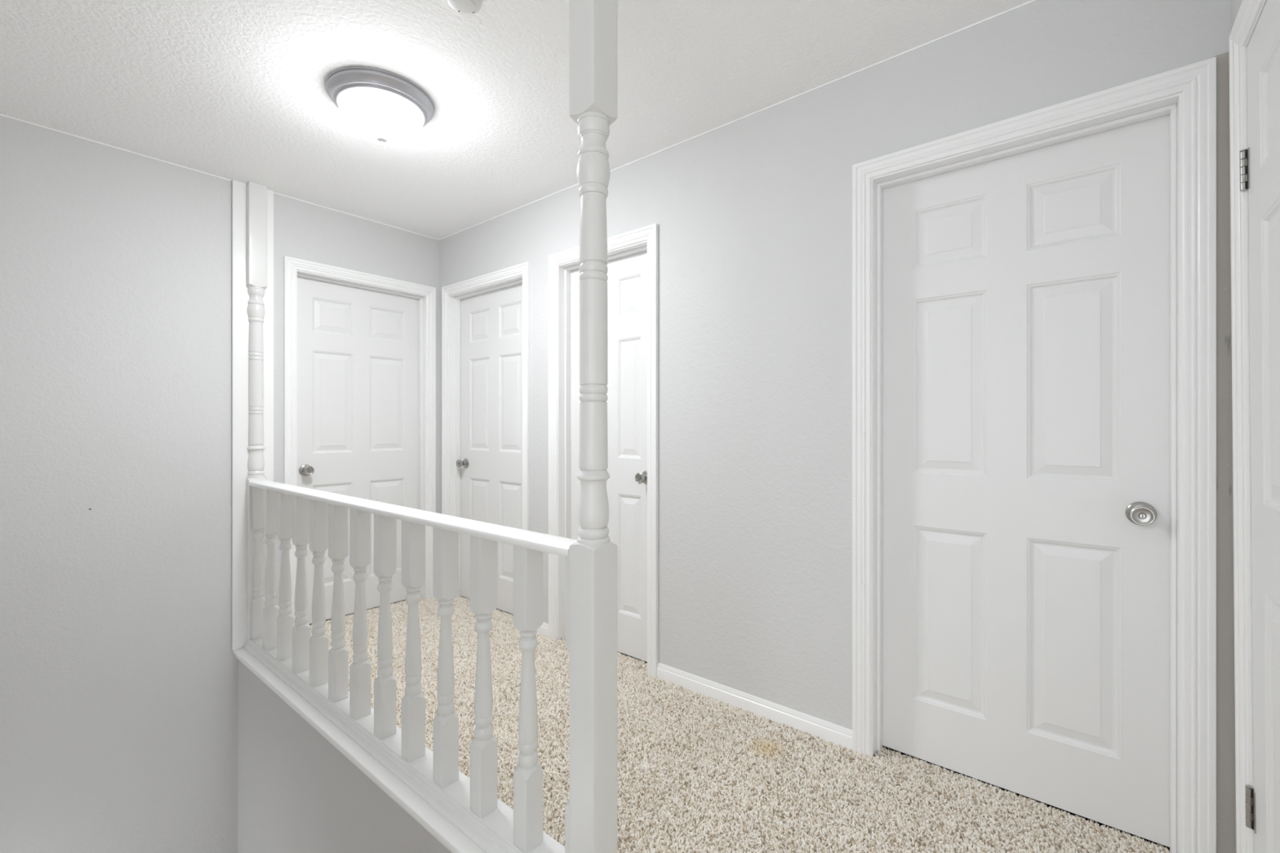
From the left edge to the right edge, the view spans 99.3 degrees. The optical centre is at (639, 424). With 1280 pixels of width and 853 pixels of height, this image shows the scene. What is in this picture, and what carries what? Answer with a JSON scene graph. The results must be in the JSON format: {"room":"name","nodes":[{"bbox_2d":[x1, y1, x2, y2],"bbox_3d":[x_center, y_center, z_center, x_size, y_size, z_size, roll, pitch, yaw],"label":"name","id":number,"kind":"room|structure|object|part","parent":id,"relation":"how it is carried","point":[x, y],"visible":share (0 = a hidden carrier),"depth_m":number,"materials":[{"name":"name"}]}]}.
{"room":"upstairs hallway landing","nodes":[
{"label":"upstairs hallway landing","id":0,"kind":"room"},
{"bbox_2d":[0,115,439,852],"bbox_3d":[-2.842,1.304,2.046,0.150,5.240,4.747,0,0,39],"label":"wall","id":1,"kind":"structure","parent":0,"point":[118,664],"depth_m":2.48,"materials":[{"name":"paint"}]},
{"bbox_2d":[231,179,273,650],"bbox_3d":[-2.046,-0.051,2.876,0.017,2.429,0.183,0,0,39],"label":"trim board","id":2,"kind":"object","parent":1,"relation":"attached to","point":[240,296],"visible":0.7,"depth_m":2.83,"materials":[{"name":"white paint"}]},
{"bbox_2d":[283,255,435,626],"bbox_3d":[-1.719,0.122,3.377,0.143,2.103,0.900,0,0,39],"label":"door","id":3,"kind":"structure","parent":1,"relation":"in","point":[359,348],"depth_m":3.38,"materials":[{"name":"white paint"}]},
{"bbox_3d":[-1.916,0.262,3.131,0.060,0.066,0.066,0,0,39],"label":"knob","id":4,"kind":"part","parent":3,"relation":"part of","materials":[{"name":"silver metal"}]},
{"bbox_2d":[237,658,451,852],"bbox_3d":[-1.047,2.562,2.047,2.618,2.724,0.120,0,0,39],"label":"wall","id":5,"kind":"structure","parent":0,"point":[297,793],"depth_m":2.29,"materials":[{"name":"paint"}]},
{"bbox_2d":[232,648,486,852],"bbox_3d":[-1.076,1.189,2.060,2.556,0.050,0.146,0,0,39],"label":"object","id":6,"kind":"structure","parent":5,"relation":"on","point":[451,837],"depth_m":1.86,"materials":[{"name":"white paint"}]},
{"bbox_2d":[244,0,617,852],"bbox_3d":[-1.056,-0.051,2.073,2.532,2.429,0.107,0,0,39],"label":"railing","id":7,"kind":"object","parent":6,"relation":"on","point":[318,518],"visible":1,"depth_m":1.56,"materials":[{"name":"paint"}]},
{"bbox_3d":[-1.083,1.141,2.040,2.532,0.044,0.022,0,0,39],"label":"plate moulding","id":8,"kind":"part","parent":7,"relation":"part of","materials":[{"name":"white paint"}]},
{"bbox_3d":[-1.048,1.139,2.081,2.532,0.050,0.084,0,0,39],"label":"plate","id":9,"kind":"part","parent":7,"relation":"part of","materials":[{"name":"white paint"}]},
{"bbox_3d":[-1.072,0.302,2.087,2.406,0.018,0.087,0,0,39],"label":"handrail","id":10,"kind":"part","parent":7,"relation":"part of","materials":[{"name":"white paint"}]},
{"bbox_3d":[-0.111,-0.076,1.296,0.083,2.379,0.083,0,0,39],"label":"newel post","id":11,"kind":"part","parent":7,"relation":"part of","materials":[{"name":"paint"}]},
{"bbox_2d":[0,0,1036,239],"bbox_3d":[-0.518,-1.339,0.133,6.169,0.154,4.747,0,0,39],"label":"ceiling","id":12,"kind":"structure","parent":0,"point":[229,90],"depth_m":1.95,"materials":[{"name":"white paint"}]},
{"bbox_2d":[324,66,434,146],"bbox_3d":[-1.000,-1.175,2.108,0.382,0.181,0.382,0,0,39],"label":"ceiling light","id":13,"kind":"object","parent":12,"relation":"attached to","point":[381,107],"visible":1,"depth_m":2.01,"materials":[{"name":"white glass"}]},
{"bbox_3d":[-1.000,-1.167,2.108,0.299,0.105,0.299,0,0,39],"label":"lamp shade","id":14,"kind":"part","parent":13,"relation":"part of","materials":[{"name":"white glass"}]},
{"bbox_2d":[447,0,482,14],"bbox_3d":[-0.518,-1.250,1.601,0.102,0.031,0.102,0,0,39],"label":"smoke detector","id":15,"kind":"object","parent":12,"relation":"attached to","point":[464,6],"visible":1,"depth_m":1.61,"materials":[{"name":"white plastic"}]},
{"bbox_2d":[310,596,1169,850],"bbox_3d":[-0.517,1.234,0.119,6.149,0.120,4.727,0,0,39],"label":"floor","id":16,"kind":"structure","parent":0,"point":[1048,805],"depth_m":1.73,"materials":[{"name":"beige carpet"}]},
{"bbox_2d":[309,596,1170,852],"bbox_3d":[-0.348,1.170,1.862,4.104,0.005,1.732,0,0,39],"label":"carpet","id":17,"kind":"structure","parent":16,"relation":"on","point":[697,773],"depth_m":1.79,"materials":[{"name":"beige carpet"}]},
{"bbox_2d":[439,0,1235,852],"bbox_3d":[0.119,-0.011,2.586,3.734,2.610,0.150,0,0,39],"label":"wall","id":18,"kind":"structure","parent":0,"point":[753,214],"depth_m":2.12,"materials":[{"name":"paint"}]},
{"bbox_2d":[441,262,529,614],"bbox_3d":[-0.943,0.122,3.433,0.900,2.103,0.143,0,0,39],"label":"door","id":19,"kind":"structure","parent":18,"relation":"in","point":[486,317],"depth_m":3.50,"materials":[{"name":"white paint"}]},
{"bbox_3d":[-1.188,0.257,3.629,0.066,0.066,0.060,0,0,39],"label":"knob","id":20,"kind":"part","parent":19,"relation":"part of","materials":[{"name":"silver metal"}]},
{"bbox_2d":[536,622,548,637],"bbox_3d":[-0.566,1.136,3.044,0.177,0.076,0.012,0,0,39],"label":"baseboard","id":21,"kind":"structure","parent":18,"relation":"attached to","point":[543,629],"depth_m":3.01,"materials":[{"name":"white paint"}]},
{"bbox_2d":[548,223,657,677],"bbox_3d":[-0.169,0.122,2.796,0.748,2.103,0.143,0,0,39],"label":"door","id":22,"kind":"structure","parent":18,"relation":"in","point":[632,486],"depth_m":2.76,"materials":[{"name":"white paint"}]},
{"bbox_3d":[0.014,0.257,2.640,0.066,0.066,0.060,0,0,39],"label":"knob","id":23,"kind":"part","parent":22,"relation":"part of","materials":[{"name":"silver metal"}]},
{"bbox_2d":[657,662,852,751],"bbox_3d":[0.422,1.136,2.230,0.884,0.076,0.012,0,0,39],"label":"baseboard","id":24,"kind":"structure","parent":18,"relation":"attached to","point":[817,727],"depth_m":2.18,"materials":[{"name":"white paint"}]},
{"bbox_2d":[852,56,1216,852],"bbox_3d":[1.150,0.122,1.710,0.900,2.103,0.143,0,0,39],"label":"door","id":25,"kind":"structure","parent":18,"relation":"in","point":[1034,292],"depth_m":1.66,"materials":[{"name":"white paint"}]},
{"bbox_3d":[1.390,0.249,1.507,0.066,0.066,0.060,0,0,39],"label":"knob","id":26,"kind":"part","parent":25,"relation":"part of","materials":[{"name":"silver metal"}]},
{"bbox_2d":[1231,0,1242,27],"bbox_3d":[1.208,-0.011,0.901,0.166,2.610,1.066,0,0,39],"label":"wall","id":27,"kind":"structure","parent":0,"point":[1235,4],"depth_m":1.33,"materials":[{"name":"paint"}]},
{"bbox_2d":[1228,0,1279,852],"bbox_3d":[1.174,0.120,0.919,0.191,2.107,0.908,0,0,39],"label":"door","id":28,"kind":"structure","parent":27,"relation":"in","point":[1254,38],"depth_m":1.19,"materials":[{"name":"white paint"}]},
{"bbox_3d":[1.139,0.120,0.948,0.029,2.107,0.908,0,0,39],"label":"casing","id":29,"kind":"part","parent":28,"relation":"part of","materials":[{"name":"white paint"}]}
]}

